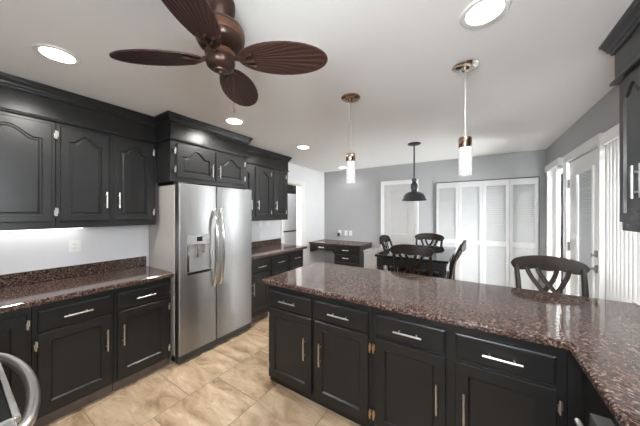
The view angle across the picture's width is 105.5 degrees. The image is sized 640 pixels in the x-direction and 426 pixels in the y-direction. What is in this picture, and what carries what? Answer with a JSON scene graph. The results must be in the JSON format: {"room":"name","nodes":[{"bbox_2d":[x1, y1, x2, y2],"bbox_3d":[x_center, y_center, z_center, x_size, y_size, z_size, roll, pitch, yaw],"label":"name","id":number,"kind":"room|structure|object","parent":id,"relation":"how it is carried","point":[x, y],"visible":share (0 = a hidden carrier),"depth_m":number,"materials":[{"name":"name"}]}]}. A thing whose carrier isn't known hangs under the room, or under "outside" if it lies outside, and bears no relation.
{"room":"kitchen","nodes":[
{"label":"kitchen","id":0,"kind":"room"},
{"bbox_2d":[0,163,323,274],"bbox_3d":[-1.417,0.268,3.597,0.120,2.455,5.670,0,0,33],"label":"wall","id":1,"kind":"structure","parent":0,"point":[29,250],"depth_m":2.38,"materials":[{"name":"white paint"}]},
{"bbox_2d":[0,71,57,230],"bbox_3d":[-2.455,-0.416,1.534,0.365,1.082,1.057,0,0,33],"label":"upper cabinet","id":2,"kind":"object","parent":1,"relation":"attached to","point":[28,133],"visible":1,"depth_m":1.77,"materials":[{"name":"black paint"}]},
{"bbox_2d":[0,227,84,231],"bbox_3d":[-2.470,0.135,1.742,0.060,0.016,1.150,0,0,33],"label":"light","id":3,"kind":"object","parent":2,"relation":"attached to","point":[81,227],"visible":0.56,"depth_m":1.98,"materials":[{"name":"white plastic"}]},
{"bbox_2d":[0,256,145,287],"bbox_3d":[-2.405,0.530,1.932,0.020,0.102,1.794,0,0,33],"label":"backsplash","id":4,"kind":"structure","parent":1,"relation":"attached to","point":[28,277],"depth_m":2.16,"materials":[{"name":"brown stone"}]},
{"bbox_2d":[68,239,80,252],"bbox_3d":[-2.231,0.307,2.214,0.009,0.120,0.085,0,0,33],"label":"wall plate","id":5,"kind":"object","parent":1,"relation":"attached to","point":[74,246],"visible":1,"depth_m":2.21,"materials":[{"name":"white plastic"}]},
{"bbox_2d":[72,242,76,249],"bbox_3d":[-2.228,0.307,2.212,0.002,0.068,0.034,0,0,33],"label":"receptacle","id":6,"kind":"object","parent":5,"relation":"attached to","point":[74,244],"depth_m":2.21,"materials":[{"name":"white plastic"}]},
{"bbox_2d":[56,88,157,227],"bbox_3d":[-1.982,-0.416,2.268,0.365,1.082,0.715,0,0,33],"label":"upper cabinet","id":7,"kind":"object","parent":1,"relation":"attached to","point":[106,163],"visible":0.99,"depth_m":2.13,"materials":[{"name":"black paint"}]},
{"bbox_2d":[154,110,252,188],"bbox_3d":[-1.415,-0.631,2.889,0.645,0.652,1.033,0,0,33],"label":"upper cabinet","id":8,"kind":"object","parent":1,"relation":"attached to","point":[193,155],"visible":0.96,"depth_m":2.58,"materials":[{"name":"black paint"}]},
{"bbox_2d":[252,238,280,247],"bbox_3d":[-1.067,0.530,4.006,0.020,0.102,1.242,0,0,33],"label":"backsplash","id":9,"kind":"structure","parent":1,"relation":"attached to","point":[263,243],"depth_m":4.20,"materials":[{"name":"brown stone"}]},
{"bbox_2d":[266,220,270,225],"bbox_3d":[-0.904,0.177,4.271,0.010,0.115,0.120,0,0,33],"label":"wall plate","id":10,"kind":"object","parent":1,"relation":"attached to","point":[268,222],"visible":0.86,"depth_m":4.27,"materials":[{"name":"white plastic"}]},
{"bbox_2d":[247,145,291,220],"bbox_3d":[-0.958,-0.416,3.856,0.365,1.082,1.174,0,0,33],"label":"upper cabinet","id":11,"kind":"object","parent":1,"relation":"attached to","point":[267,176],"visible":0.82,"depth_m":3.82,"materials":[{"name":"black paint"}]},
{"bbox_2d":[281,179,304,265],"bbox_3d":[-0.574,0.419,4.885,0.141,2.149,0.750,0,0,33],"label":"trim","id":12,"kind":"structure","parent":1,"relation":"attached to","point":[300,185],"depth_m":5.09,"materials":[{"name":"white paint"}]},
{"bbox_2d":[44,316,360,425],"bbox_3d":[-0.315,1.545,2.815,5.620,0.100,5.830,0,0,33],"label":"floor","id":13,"kind":"structure","parent":0,"point":[228,383],"depth_m":1.96,"materials":[{"name":"tile"}]},
{"bbox_2d":[0,307,30,424],"bbox_3d":[-2.408,1.058,1.407,0.582,0.871,0.893,0,0,33],"label":"base cabinet","id":14,"kind":"object","parent":13,"relation":"on","point":[15,326],"visible":0.47,"depth_m":1.58,"materials":[{"name":"black paint"}]},
{"bbox_2d":[0,256,173,312],"bbox_3d":[-2.151,0.550,1.769,0.623,0.142,1.794,0,0,33],"label":"countertop","id":15,"kind":"structure","parent":14,"relation":"on","point":[21,290],"depth_m":2.02,"materials":[{"name":"brown stone"}]},
{"bbox_2d":[0,353,40,425],"bbox_3d":[-1.341,1.036,0.651,0.770,0.915,0.762,0,0,33],"label":"chair","id":16,"kind":"object","parent":13,"relation":"on","point":[10,415],"visible":1,"depth_m":0.81,"materials":[{"name":"silver metal"}]},
{"bbox_2d":[31,289,113,425],"bbox_3d":[-2.032,1.058,1.960,0.615,0.871,0.440,0,0,33],"label":"base cabinet","id":17,"kind":"object","parent":13,"relation":"on","point":[72,340],"visible":0.74,"depth_m":1.79,"materials":[{"name":"black paint"}]},
{"bbox_2d":[112,277,170,391],"bbox_3d":[-1.791,1.058,2.333,0.615,0.871,0.445,0,0,33],"label":"base cabinet","id":18,"kind":"object","parent":13,"relation":"on","point":[142,312],"visible":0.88,"depth_m":2.17,"materials":[{"name":"black paint"}]},
{"bbox_2d":[149,182,251,363],"bbox_3d":[-1.349,0.597,2.884,0.707,1.794,0.914,0,0,33],"label":"refrigerator","id":19,"kind":"object","parent":13,"relation":"on","point":[201,234],"visible":0.99,"depth_m":2.58,"materials":[{"name":"metal"}]},
{"bbox_2d":[251,256,269,323],"bbox_3d":[-1.044,1.058,3.493,0.615,0.871,0.398,0,0,33],"label":"base cabinet","id":20,"kind":"object","parent":13,"relation":"on","point":[260,267],"visible":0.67,"depth_m":3.36,"materials":[{"name":"black paint"}]},
{"bbox_2d":[252,238,306,259],"bbox_3d":[-0.814,0.550,3.843,0.623,0.142,1.242,0,0,33],"label":"countertop","id":21,"kind":"structure","parent":20,"relation":"on","point":[265,248],"depth_m":3.93,"materials":[{"name":"brown stone"}]},
{"bbox_2d":[268,253,287,311],"bbox_3d":[-0.827,1.058,3.829,0.615,0.871,0.398,0,0,33],"label":"base cabinet","id":22,"kind":"object","parent":13,"relation":"on","point":[278,264],"visible":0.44,"depth_m":3.66,"materials":[{"name":"black paint"}]},
{"bbox_2d":[281,194,295,244],"bbox_3d":[-0.841,0.535,5.709,0.800,1.880,0.915,0,0,33],"label":"refrigerator","id":23,"kind":"object","parent":13,"relation":"on","point":[289,226],"visible":0.12,"depth_m":5.28,"materials":[{"name":"metal"}]},
{"bbox_2d":[288,249,302,270],"bbox_3d":[-0.610,1.058,4.166,0.615,0.871,0.400,0,0,33],"label":"base cabinet","id":24,"kind":"object","parent":13,"relation":"on","point":[295,258],"visible":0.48,"depth_m":3.99,"materials":[{"name":"black paint"}]},
{"bbox_2d":[268,285,372,425],"bbox_3d":[0.083,1.058,2.111,0.960,0.871,0.615,0,0,33],"label":"base cabinet","id":25,"kind":"object","parent":13,"relation":"on","point":[320,347],"visible":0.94,"depth_m":1.83,"materials":[{"name":"black paint"}]},
{"bbox_2d":[309,239,371,267],"bbox_3d":[0.428,1.065,5.208,1.195,0.859,0.682,0,0,33],"label":"desk","id":26,"kind":"object","parent":13,"relation":"on","point":[348,253],"visible":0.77,"depth_m":4.86,"materials":[{"name":"brown wood"}]},
{"bbox_2d":[363,247,384,270],"bbox_3d":[0.998,1.083,4.445,0.260,0.821,0.466,0,0,33],"label":"storage cabinet","id":27,"kind":"object","parent":13,"relation":"on","point":[370,261],"visible":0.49,"depth_m":4.26,"materials":[{"name":"paint"}]},
{"bbox_2d":[379,235,419,274],"bbox_3d":[1.284,0.934,3.908,0.596,1.122,0.500,0,0,33],"label":"counter chair","id":28,"kind":"object","parent":13,"relation":"on","point":[383,238],"visible":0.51,"depth_m":3.84,"materials":[{"name":"brown wood"}]},
{"bbox_2d":[390,244,433,276],"bbox_3d":[1.210,0.934,3.095,0.500,1.122,0.596,0,0,33],"label":"counter chair","id":29,"kind":"object","parent":13,"relation":"on","point":[406,249],"visible":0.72,"depth_m":2.88,"materials":[{"name":"brown wood"}]},
{"bbox_2d":[375,244,456,279],"bbox_3d":[1.463,1.027,3.584,0.875,0.934,1.350,0,0,33],"label":"dining table","id":30,"kind":"object","parent":13,"relation":"on","point":[442,255],"visible":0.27,"depth_m":3.14,"materials":[{"name":"black wood"}]},
{"bbox_2d":[415,233,444,245],"bbox_3d":[1.848,0.934,4.214,0.500,1.122,0.596,0,0,33],"label":"counter chair","id":31,"kind":"object","parent":13,"relation":"on","point":[427,236],"visible":0.38,"depth_m":4.43,"materials":[{"name":"brown wood"}]},
{"bbox_2d":[418,240,466,279],"bbox_3d":[1.730,0.934,3.453,0.596,1.122,0.500,0,0,33],"label":"counter chair","id":32,"kind":"object","parent":13,"relation":"on","point":[450,274],"visible":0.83,"depth_m":3.22,"materials":[{"name":"brown wood"}]},
{"bbox_2d":[372,308,566,425],"bbox_3d":[0.885,1.058,1.595,0.943,0.871,0.615,0,0,33],"label":"base cabinet","id":33,"kind":"object","parent":13,"relation":"on","point":[426,372],"visible":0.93,"depth_m":1.35,"materials":[{"name":"black paint"}]},
{"bbox_2d":[511,255,589,296],"bbox_3d":[1.810,0.934,1.865,0.500,1.122,0.596,0,0,32],"label":"counter chair","id":34,"kind":"object","parent":13,"relation":"on","point":[538,262],"visible":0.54,"depth_m":2.06,"materials":[{"name":"brown wood"}]},
{"bbox_2d":[567,350,614,425],"bbox_3d":[1.402,1.058,1.040,0.522,0.871,0.988,0,0,33],"label":"base cabinet","id":35,"kind":"object","parent":13,"relation":"on","point":[583,399],"visible":0.02,"depth_m":1.11,"materials":[{"name":"black paint"}]},
{"bbox_2d":[574,413,619,425],"bbox_3d":[0.926,1.060,0.395,0.611,0.867,0.597,0,0,33],"label":"dishwasher","id":36,"kind":"object","parent":13,"relation":"on","point":[595,420],"visible":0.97,"depth_m":0.75,"materials":[{"name":"metal"}]},
{"bbox_2d":[0,0,636,171],"bbox_3d":[-0.315,-1.010,2.815,5.620,0.100,5.830,0,0,33],"label":"ceiling","id":37,"kind":"structure","parent":0,"point":[542,66],"depth_m":1.65,"materials":[{"name":"paint"}]},
{"bbox_2d":[31,43,81,64],"bbox_3d":[-1.593,-0.956,1.479,0.208,0.008,0.208,0,0,33],"label":"recessed light","id":38,"kind":"object","parent":37,"relation":"in","point":[51,52],"visible":1,"depth_m":1.47,"materials":[{"name":"white plastic"}]},
{"bbox_2d":[109,0,327,112],"bbox_3d":[-0.455,-0.710,1.113,0.720,0.499,0.720,0,0,44],"label":"ceiling fan","id":39,"kind":"object","parent":37,"relation":"hanging from","point":[213,24],"visible":1,"depth_m":1.08,"materials":[{"name":"brown wood"}]},
{"bbox_2d":[205,45,234,75],"bbox_3d":[-0.455,-0.678,1.113,0.131,0.103,0.131,0,0,33],"label":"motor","id":40,"kind":"object","parent":39,"relation":"attached to","point":[220,59],"depth_m":1.07,"materials":[{"name":"brown metal"}]},
{"bbox_2d":[224,117,244,124],"bbox_3d":[-0.899,-0.956,2.555,0.208,0.008,0.208,0,0,33],"label":"recessed light","id":41,"kind":"object","parent":37,"relation":"in","point":[230,120],"visible":1,"depth_m":2.55,"materials":[{"name":"white plastic"}]},
{"bbox_2d":[296,145,309,148],"bbox_3d":[-0.243,-0.956,3.572,0.208,0.008,0.208,0,0,33],"label":"recessed light","id":42,"kind":"object","parent":37,"relation":"in","point":[299,146],"visible":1,"depth_m":3.56,"materials":[{"name":"white plastic"}]},
{"bbox_2d":[341,93,359,183],"bbox_3d":[0.256,-0.601,2.030,0.158,0.716,0.158,0,0,33],"label":"pendant light","id":43,"kind":"object","parent":37,"relation":"hanging from","point":[350,98],"visible":1,"depth_m":2.00,"materials":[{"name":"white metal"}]},
{"bbox_2d":[402,142,426,200],"bbox_3d":[1.311,-0.563,3.390,0.332,0.792,0.332,0,0,33],"label":"pendant light","id":44,"kind":"object","parent":37,"relation":"hanging from","point":[414,195],"visible":1,"depth_m":3.35,"materials":[{"name":"grey metal"}]},
{"bbox_2d":[452,58,479,175],"bbox_3d":[0.951,-0.601,1.594,0.158,0.716,0.158,0,0,33],"label":"pendant light","id":45,"kind":"object","parent":37,"relation":"hanging from","point":[465,66],"visible":1,"depth_m":1.56,"materials":[{"name":"white glass"}]},
{"bbox_2d":[459,0,511,27],"bbox_3d":[0.784,-0.956,1.160,0.208,0.008,0.208,0,0,33],"label":"recessed light","id":46,"kind":"object","parent":37,"relation":"in","point":[479,13],"visible":1,"depth_m":1.16,"materials":[{"name":"white plastic"}]},
{"bbox_2d":[324,149,545,287],"bbox_3d":[1.851,0.268,4.791,4.080,2.455,0.120,0,0,33],"label":"wall","id":47,"kind":"structure","parent":0,"point":[356,207],"depth_m":4.71,"materials":[{"name":"grey paint"}]},
{"bbox_2d":[381,179,417,274],"bbox_3d":[1.565,0.426,4.855,0.732,2.135,0.081,0,0,33],"label":"door","id":48,"kind":"structure","parent":47,"relation":"in","point":[399,218],"depth_m":4.88,"materials":[{"name":"white paint"}]},
{"bbox_2d":[436,176,538,290],"bbox_3d":[2.744,0.469,4.109,1.450,2.049,0.057,0,0,33],"label":"door","id":49,"kind":"structure","parent":47,"relation":"in","point":[510,205],"depth_m":4.04,"materials":[{"name":"wood"}]},
{"bbox_2d":[578,170,590,297],"bbox_3d":[2.600,0.402,2.375,0.008,1.614,0.428,0,0,33],"label":"mini blind","id":50,"kind":"object","parent":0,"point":[584,176],"depth_m":2.41,"materials":[{"name":"white plastic"}]},
{"bbox_2d":[546,85,636,303],"bbox_3d":[1.979,0.268,1.335,0.120,2.455,5.550,0,0,33],"label":"wall","id":51,"kind":"structure","parent":0,"point":[604,115],"depth_m":2.31,"materials":[{"name":"grey paint"}]},
{"bbox_2d":[557,167,562,293],"bbox_3d":[3.112,0.425,3.110,0.060,1.978,0.598,0,0,33],"label":"window","id":52,"kind":"structure","parent":51,"relation":"in","point":[560,171],"depth_m":3.23,"materials":[{"name":"white paint"}]},
{"bbox_2d":[545,157,562,291],"bbox_3d":[3.042,0.371,3.161,0.074,2.047,0.676,0,0,33],"label":"vertical blind","id":53,"kind":"object","parent":52,"relation":"attached to","point":[550,169],"visible":0.69,"depth_m":3.20,"materials":[{"name":"white paint"}]},
{"bbox_2d":[563,133,604,298],"bbox_3d":[2.600,0.420,2.420,0.112,2.147,1.021,0,0,33],"label":"door","id":54,"kind":"structure","parent":51,"relation":"in","point":[586,183],"depth_m":2.36,"materials":[{"name":"white paint"}]},
{"bbox_2d":[599,0,639,231],"bbox_3d":[1.327,-0.431,0.703,0.285,1.052,1.517,0,0,33],"label":"upper cabinet","id":55,"kind":"object","parent":51,"relation":"attached to","point":[623,41],"visible":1,"depth_m":1.21,"materials":[{"name":"black paint"}]},
{"bbox_2d":[601,124,639,304],"bbox_3d":[2.024,0.384,1.581,0.074,1.982,0.737,0,0,33],"label":"vertical blind","id":56,"kind":"object","parent":51,"relation":"attached to","point":[622,247],"visible":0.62,"depth_m":1.74,"materials":[{"name":"white paint"}]},
{"bbox_3d":[0.525,1.059,-0.363,0.476,0.871,1.100,0,0,33],"label":"base cabinet","id":57,"kind":"object","parent":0,"visible":0},
{"bbox_2d":[262,262,639,425],"bbox_3d":[0.199,0.601,0.963,2.461,0.040,2.986,0,0,33],"label":"countertop","id":58,"kind":"structure","parent":57,"relation":"on","point":[602,335],"depth_m":1.44,"materials":[{"name":"brown stone"}]},
{"bbox_3d":[-1.249,0.268,5.261,1.400,2.455,2.690,0,0,33],"label":"wall","id":59,"kind":"structure","parent":0,"visible":0},
{"bbox_2d":[288,185,295,193],"bbox_3d":[-0.973,-0.615,5.845,1.010,0.380,1.030,0,0,33],"label":"upper cabinet","id":60,"kind":"object","parent":59,"relation":"attached to","point":[291,189],"visible":0.02,"depth_m":5.46,"materials":[{"name":"black paint"}]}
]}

